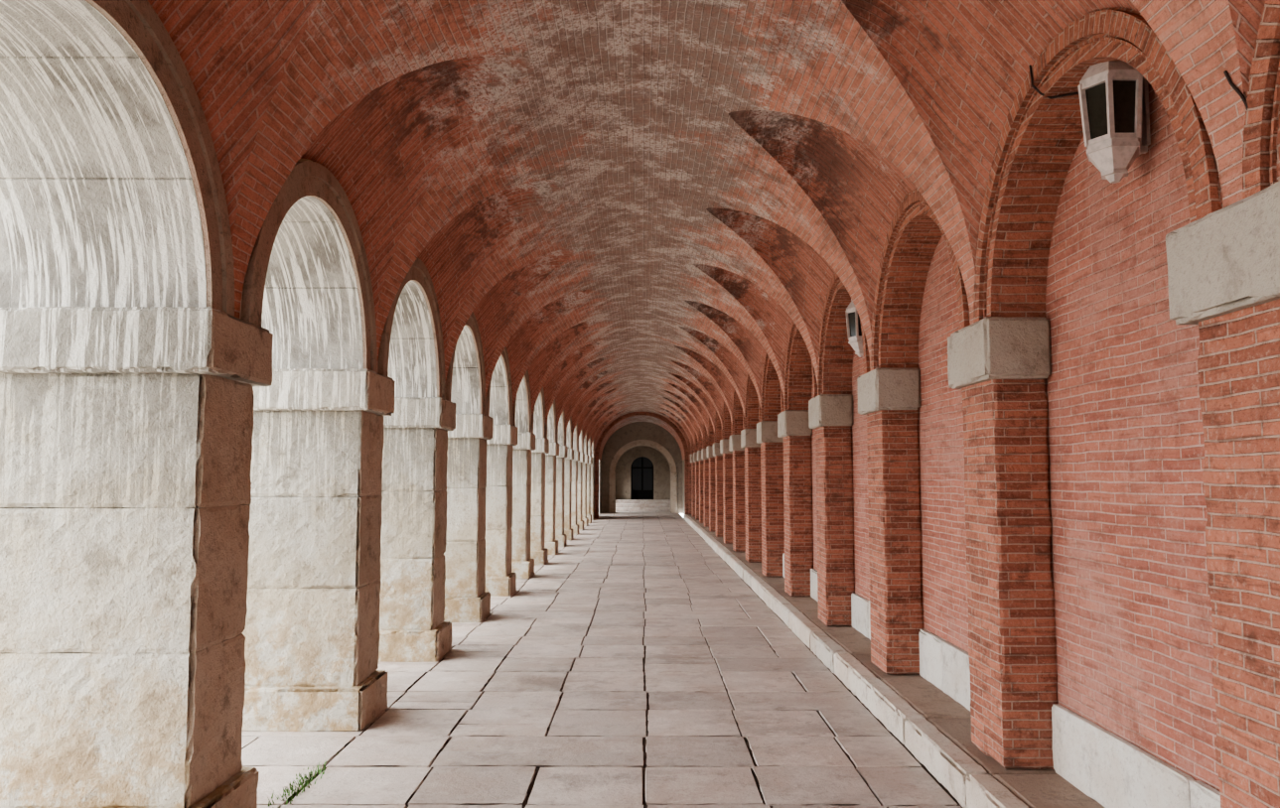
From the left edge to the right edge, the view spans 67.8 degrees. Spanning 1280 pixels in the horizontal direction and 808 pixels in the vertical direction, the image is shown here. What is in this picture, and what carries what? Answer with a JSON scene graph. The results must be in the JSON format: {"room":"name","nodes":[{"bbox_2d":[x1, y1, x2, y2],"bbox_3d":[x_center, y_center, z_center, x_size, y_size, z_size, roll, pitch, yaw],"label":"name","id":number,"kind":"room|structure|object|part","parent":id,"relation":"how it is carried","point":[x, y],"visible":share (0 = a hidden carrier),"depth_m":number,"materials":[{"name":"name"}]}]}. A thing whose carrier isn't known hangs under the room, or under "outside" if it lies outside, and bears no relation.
{"room":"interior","nodes":[
{"label":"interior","id":0,"kind":"room"},
{"bbox_2d":[0,0,600,520],"bbox_3d":[-2.343,0.336,14.172,1.100,4.720,56.300,0,-4,0],"label":"arch undersides","id":1,"kind":"structure","parent":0,"point":[99,208],"depth_m":3.97,"materials":[{"name":"stone"}]},
{"bbox_2d":[85,0,594,457],"bbox_3d":[-1.781,-0.387,11.031,0.040,1.045,49.340,0,-4,0],"label":"brick arches","id":2,"kind":"structure","parent":1,"relation":"attached to","point":[137,21],"depth_m":4.38,"materials":[{"name":"brick"}]},
{"bbox_2d":[241,511,962,807],"bbox_3d":[-1.255,2.914,17.132,5.800,0.023,62.600,0,-4,0],"label":"floor","id":3,"kind":"structure","parent":0,"point":[635,667],"depth_m":6.43,"materials":[{"name":"stone"}]},
{"bbox_2d":[0,306,273,807],"bbox_3d":[-2.366,0.780,4.173,1.221,2.332,0.667,0,-4,0],"label":"stone pillar","id":4,"kind":"structure","parent":3,"relation":"on","point":[126,433],"depth_m":3.92,"materials":[{"name":"stone"}]},
{"bbox_2d":[267,751,338,807],"bbox_3d":[-1.765,1.973,5.016,0.176,0.050,0.980,0,-4,0],"label":"grass tuft","id":5,"kind":"object","parent":3,"relation":"on","point":[311,778],"visible":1,"depth_m":4.94,"materials":[{"name":"green plant"}]},
{"bbox_2d":[241,368,395,731],"bbox_3d":[-2.361,0.952,6.418,1.221,2.332,0.665,0,-4,0],"label":"stone pillar","id":6,"kind":"structure","parent":3,"relation":"on","point":[311,633],"depth_m":6.16,"materials":[{"name":"stone"}]},
{"bbox_2d":[378,397,455,662],"bbox_3d":[-2.353,1.121,8.662,1.218,2.332,0.668,0,-4,0],"label":"stone pillar","id":7,"kind":"structure","parent":3,"relation":"on","point":[413,627],"depth_m":8.41,"materials":[{"name":"stone"}]},
{"bbox_2d":[443,414,493,622],"bbox_3d":[-2.346,1.291,10.904,1.213,2.325,0.663,0,-4,0],"label":"stone pillar","id":8,"kind":"structure","parent":3,"relation":"on","point":[467,600],"depth_m":10.65,"materials":[{"name":"stone"}]},
{"bbox_2d":[485,425,518,596],"bbox_3d":[-2.341,1.462,13.148,1.213,2.324,0.663,0,-4,0],"label":"stone pillar","id":9,"kind":"structure","parent":3,"relation":"on","point":[500,581],"depth_m":12.89,"materials":[{"name":"stone"}]},
{"bbox_2d":[511,432,535,578],"bbox_3d":[-2.335,1.632,15.392,1.215,2.324,0.663,0,-4,0],"label":"stone pillar","id":10,"kind":"structure","parent":3,"relation":"on","point":[522,565],"depth_m":15.14,"materials":[{"name":"stone"}]},
{"bbox_2d":[530,437,549,566],"bbox_3d":[-2.330,1.803,17.635,1.214,2.322,0.662,0,-4,0],"label":"stone pillar","id":11,"kind":"structure","parent":3,"relation":"on","point":[538,553],"depth_m":17.38,"materials":[{"name":"stone"}]},
{"bbox_2d":[544,442,559,556],"bbox_3d":[-2.323,1.974,19.879,1.211,2.324,0.662,0,-4,0],"label":"stone pillar","id":12,"kind":"structure","parent":3,"relation":"on","point":[550,543],"depth_m":19.63,"materials":[{"name":"stone"}]},
{"bbox_2d":[555,445,568,547],"bbox_3d":[-2.318,2.144,22.122,1.214,2.324,0.662,0,-4,0],"label":"stone pillar","id":13,"kind":"structure","parent":3,"relation":"on","point":[560,536],"depth_m":21.87,"materials":[{"name":"stone"}]},
{"bbox_2d":[564,448,573,541],"bbox_3d":[-2.312,2.314,24.366,1.215,2.324,0.663,0,-4,0],"label":"stone pillar","id":14,"kind":"structure","parent":3,"relation":"on","point":[568,530],"depth_m":24.11,"materials":[{"name":"stone"}]},
{"bbox_2d":[570,450,579,535],"bbox_3d":[-2.305,2.485,26.609,1.211,2.323,0.663,0,-4,0],"label":"stone pillar","id":15,"kind":"structure","parent":3,"relation":"on","point":[574,525],"depth_m":26.36,"materials":[{"name":"stone"}]},
{"bbox_2d":[576,452,584,530],"bbox_3d":[-2.300,2.655,28.853,1.213,2.322,0.662,0,-4,0],"label":"stone pillar","id":16,"kind":"structure","parent":3,"relation":"on","point":[580,521],"depth_m":28.60,"materials":[{"name":"stone"}]},
{"bbox_2d":[581,454,588,526],"bbox_3d":[-2.295,2.826,31.096,1.213,2.323,0.662,0,-4,0],"label":"stone pillar","id":17,"kind":"structure","parent":3,"relation":"on","point":[584,508],"depth_m":30.84,"materials":[{"name":"stone"}]},
{"bbox_2d":[586,456,592,523],"bbox_3d":[-2.288,2.996,33.340,1.213,2.322,0.663,0,-4,0],"label":"stone pillar","id":18,"kind":"structure","parent":3,"relation":"on","point":[589,515],"depth_m":33.10,"materials":[{"name":"stone"}]},
{"bbox_2d":[615,499,670,511],"bbox_3d":[0.137,4.753,44.767,2.761,0.511,1.198,0,-4,0],"label":"stone steps","id":19,"kind":"structure","parent":3,"relation":"on","point":[621,504],"depth_m":44.52,"materials":[{"name":"beige stone"}]},
{"bbox_2d":[683,514,1105,807],"bbox_3d":[1.831,2.384,11.197,0.499,0.194,50.695,0,-4,0],"label":"stone kerb","id":20,"kind":"object","parent":3,"relation":"on","point":[935,728],"visible":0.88,"depth_m":5.92,"materials":[{"name":"beige stone"}]},
{"bbox_2d":[690,453,695,517],"bbox_3d":[1.971,2.916,34.162,0.337,2.236,0.612,0,-4,0],"label":"brick pilaster","id":21,"kind":"object","parent":20,"relation":"on","point":[691,455],"visible":0.48,"depth_m":33.93,"materials":[{"name":"red brick"}]},
{"bbox_2d":[693,452,699,520],"bbox_3d":[1.965,2.745,31.918,0.338,2.236,0.609,0,-4,0],"label":"brick pilaster","id":22,"kind":"object","parent":20,"relation":"on","point":[694,454],"visible":0.47,"depth_m":31.70,"materials":[{"name":"red brick"}]},
{"bbox_2d":[697,450,704,523],"bbox_3d":[1.960,2.575,29.675,0.337,2.236,0.611,0,-4,0],"label":"brick pilaster","id":23,"kind":"object","parent":20,"relation":"on","point":[701,497],"visible":0.44,"depth_m":29.45,"materials":[{"name":"red brick"}]},
{"bbox_2d":[701,448,709,527],"bbox_3d":[1.953,2.404,27.431,0.336,2.237,0.612,0,-4,0],"label":"brick pilaster","id":24,"kind":"object","parent":20,"relation":"on","point":[704,458],"visible":0.54,"depth_m":27.20,"materials":[{"name":"red brick"}]},
{"bbox_2d":[706,445,715,532],"bbox_3d":[1.948,2.234,25.188,0.336,2.236,0.611,0,-4,0],"label":"brick pilaster","id":25,"kind":"object","parent":20,"relation":"on","point":[709,450],"visible":0.53,"depth_m":24.95,"materials":[{"name":"red brick"}]},
{"bbox_2d":[712,442,723,537],"bbox_3d":[1.942,2.063,22.945,0.336,2.236,0.612,0,-4,0],"label":"brick pilaster","id":26,"kind":"object","parent":20,"relation":"on","point":[716,446],"visible":0.55,"depth_m":22.71,"materials":[{"name":"red brick"}]},
{"bbox_2d":[719,438,732,544],"bbox_3d":[1.936,1.891,20.702,0.337,2.238,0.614,0,-4,0],"label":"brick pilaster","id":27,"kind":"object","parent":20,"relation":"on","point":[725,443],"visible":0.52,"depth_m":20.47,"materials":[{"name":"red brick"}]},
{"bbox_2d":[729,434,745,552],"bbox_3d":[1.930,1.721,18.457,0.337,2.237,0.613,0,-4,0],"label":"brick pilaster","id":28,"kind":"object","parent":20,"relation":"on","point":[739,510],"visible":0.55,"depth_m":18.23,"materials":[{"name":"red brick"}]},
{"bbox_2d":[740,428,761,563],"bbox_3d":[1.924,1.551,16.214,0.336,2.236,0.613,0,-4,0],"label":"brick pilaster","id":29,"kind":"object","parent":20,"relation":"on","point":[753,475],"visible":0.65,"depth_m":15.98,"materials":[{"name":"red brick"}]},
{"bbox_2d":[756,421,784,576],"bbox_3d":[1.919,1.380,13.970,0.337,2.236,0.613,0,-4,0],"label":"brick pilaster","id":30,"kind":"object","parent":20,"relation":"on","point":[772,447],"visible":0.79,"depth_m":13.74,"materials":[{"name":"red brick"}]},
{"bbox_2d":[777,410,813,596],"bbox_3d":[1.913,1.210,11.727,0.338,2.239,0.613,0,-4,0],"label":"brick pilaster","id":31,"kind":"object","parent":20,"relation":"on","point":[792,425],"visible":0.94,"depth_m":11.50,"materials":[{"name":"red brick"}]},
{"bbox_2d":[808,394,854,626],"bbox_3d":[1.907,1.039,9.484,0.338,2.238,0.614,0,-4,0],"label":"brick pilaster","id":32,"kind":"object","parent":20,"relation":"on","point":[830,415],"visible":0.98,"depth_m":9.26,"materials":[{"name":"red brick"}]},
{"bbox_2d":[856,367,923,674],"bbox_3d":[1.902,0.869,7.240,0.339,2.238,0.615,0,-4,0],"label":"brick pilaster","id":33,"kind":"object","parent":20,"relation":"on","point":[890,398],"visible":0.98,"depth_m":7.01,"materials":[{"name":"red brick"}]},
{"bbox_2d":[947,316,1057,769],"bbox_3d":[1.895,0.698,4.997,0.339,2.239,0.613,0,-4,0],"label":"brick pilaster","id":34,"kind":"object","parent":20,"relation":"on","point":[1000,366],"visible":0.98,"depth_m":4.78,"materials":[{"name":"red brick"}]},
{"bbox_2d":[1165,180,1279,807],"bbox_3d":[1.889,0.527,2.753,0.339,2.239,0.614,0,-4,0],"label":"brick pilaster","id":35,"kind":"object","parent":20,"relation":"on","point":[1223,265],"visible":1,"depth_m":2.80,"materials":[{"name":"red brick"}]},
{"bbox_2d":[600,422,682,513],"bbox_3d":[0.081,2.486,42.453,3.600,4.720,0.560,0,-4,0],"label":"wall","id":36,"kind":"structure","parent":0,"point":[637,434],"depth_m":42.23,"materials":[{"name":"stone"}]},
{"bbox_2d":[598,415,684,460],"bbox_3d":[0.073,1.455,39.704,3.560,1.720,5.200,0,-4,0],"label":"arch","id":37,"kind":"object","parent":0,"point":[640,418],"depth_m":40.27,"materials":[{"name":"brick"}]},
{"bbox_2d":[594,412,689,518],"bbox_3d":[0.206,2.060,36.849,3.880,4.720,0.400,0,-4,0],"label":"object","id":38,"kind":"structure","parent":0,"point":[681,437],"depth_m":36.68,"materials":[{"name":"brick"}]},
{"bbox_2d":[615,445,670,499],"bbox_3d":[-0.031,3.279,45.633,3.500,3.620,0.300,0,-4,0],"label":"wall","id":39,"kind":"structure","parent":0,"point":[661,471],"depth_m":45.48,"materials":[{"name":"beige paint"}]},
{"bbox_2d":[688,455,692,514],"bbox_3d":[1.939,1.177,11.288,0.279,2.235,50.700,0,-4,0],"label":"pier","id":40,"kind":"object","parent":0,"point":[689,464],"depth_m":36.17,"materials":[{"name":"red brick"}]},
{"bbox_2d":[147,0,1265,452],"bbox_3d":[0.000,-0.727,11.538,3.600,1.800,50.900,0,-4,0],"label":"ceiling","id":41,"kind":"structure","parent":0,"point":[639,202],"depth_m":5.94,"materials":[{"name":"brick"}]},
{"bbox_2d":[682,6,1279,791],"bbox_3d":[2.097,0.335,14.160,0.580,4.720,56.300,0,-4,0],"label":"wall","id":42,"kind":"structure","parent":0,"point":[1077,250],"depth_m":4.32,"materials":[{"name":"brick"}]},
{"bbox_2d":[845,298,863,357],"bbox_3d":[1.937,-0.707,8.363,0.265,0.587,0.230,0,-4,0],"label":"wall lantern","id":43,"kind":"object","parent":42,"relation":"attached to","point":[854,333],"visible":0.35,"depth_m":8.31,"materials":[{"name":"paint"}]},
{"bbox_3d":[1.937,-0.692,8.361,0.263,0.260,0.230,0,-4,0],"label":"frame","id":44,"kind":"part","parent":43,"relation":"part of","materials":[{"name":"paint"}]},
{"bbox_2d":[688,0,1279,455],"bbox_3d":[1.786,-0.428,11.852,0.030,1.050,49.350,0,-4,0],"label":"brick arches","id":45,"kind":"structure","parent":42,"relation":"attached to","point":[1259,147],"depth_m":3.48,"materials":[{"name":"brick"}]},
{"bbox_2d":[782,553,1220,807],"bbox_3d":[2.058,2.153,11.655,0.049,0.357,49.016,0,-4,0],"label":"baseboard","id":46,"kind":"structure","parent":42,"relation":"attached to","point":[1108,769],"depth_m":4.26,"materials":[{"name":"stone"}]},
{"bbox_2d":[1028,65,1078,99],"bbox_3d":[1.907,-1.432,4.159,0.386,0.176,0.070,-3,-5,32],"label":"power cable","id":47,"kind":"object","parent":42,"relation":"attached to","point":[1030,67],"visible":0.62,"depth_m":4.20,"materials":[{"name":"rubber"}]},
{"bbox_2d":[1077,60,1150,183],"bbox_3d":[1.926,-1.192,3.887,0.265,0.587,0.230,0,-4,0],"label":"wall lantern","id":48,"kind":"object","parent":42,"relation":"attached to","point":[1113,94],"visible":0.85,"depth_m":3.81,"materials":[{"name":"paint"}]},
{"bbox_3d":[1.925,-1.177,3.885,0.263,0.260,0.230,0,-4,0],"label":"frame","id":49,"kind":"part","parent":48,"relation":"part of","materials":[{"name":"paint"}]},
{"bbox_2d":[1223,70,1248,110],"bbox_3d":[1.739,-0.853,2.768,0.024,0.262,0.074,4,-6,-40],"label":"power cable","id":50,"kind":"object","parent":42,"relation":"attached to","point":[1228,78],"visible":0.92,"depth_m":2.78,"materials":[{"name":"rubber"}]},
{"bbox_3d":[-0.030,3.250,45.911,3.500,3.720,0.250,0,-4,0],"label":"wall","id":51,"kind":"structure","parent":0,"visible":0},
{"bbox_2d":[630,456,653,499],"bbox_3d":[0.110,3.684,45.812,1.300,2.800,0.080,0,-4,0],"label":"door","id":52,"kind":"structure","parent":51,"relation":"in","point":[641,470],"depth_m":45.83,"materials":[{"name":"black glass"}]}
]}

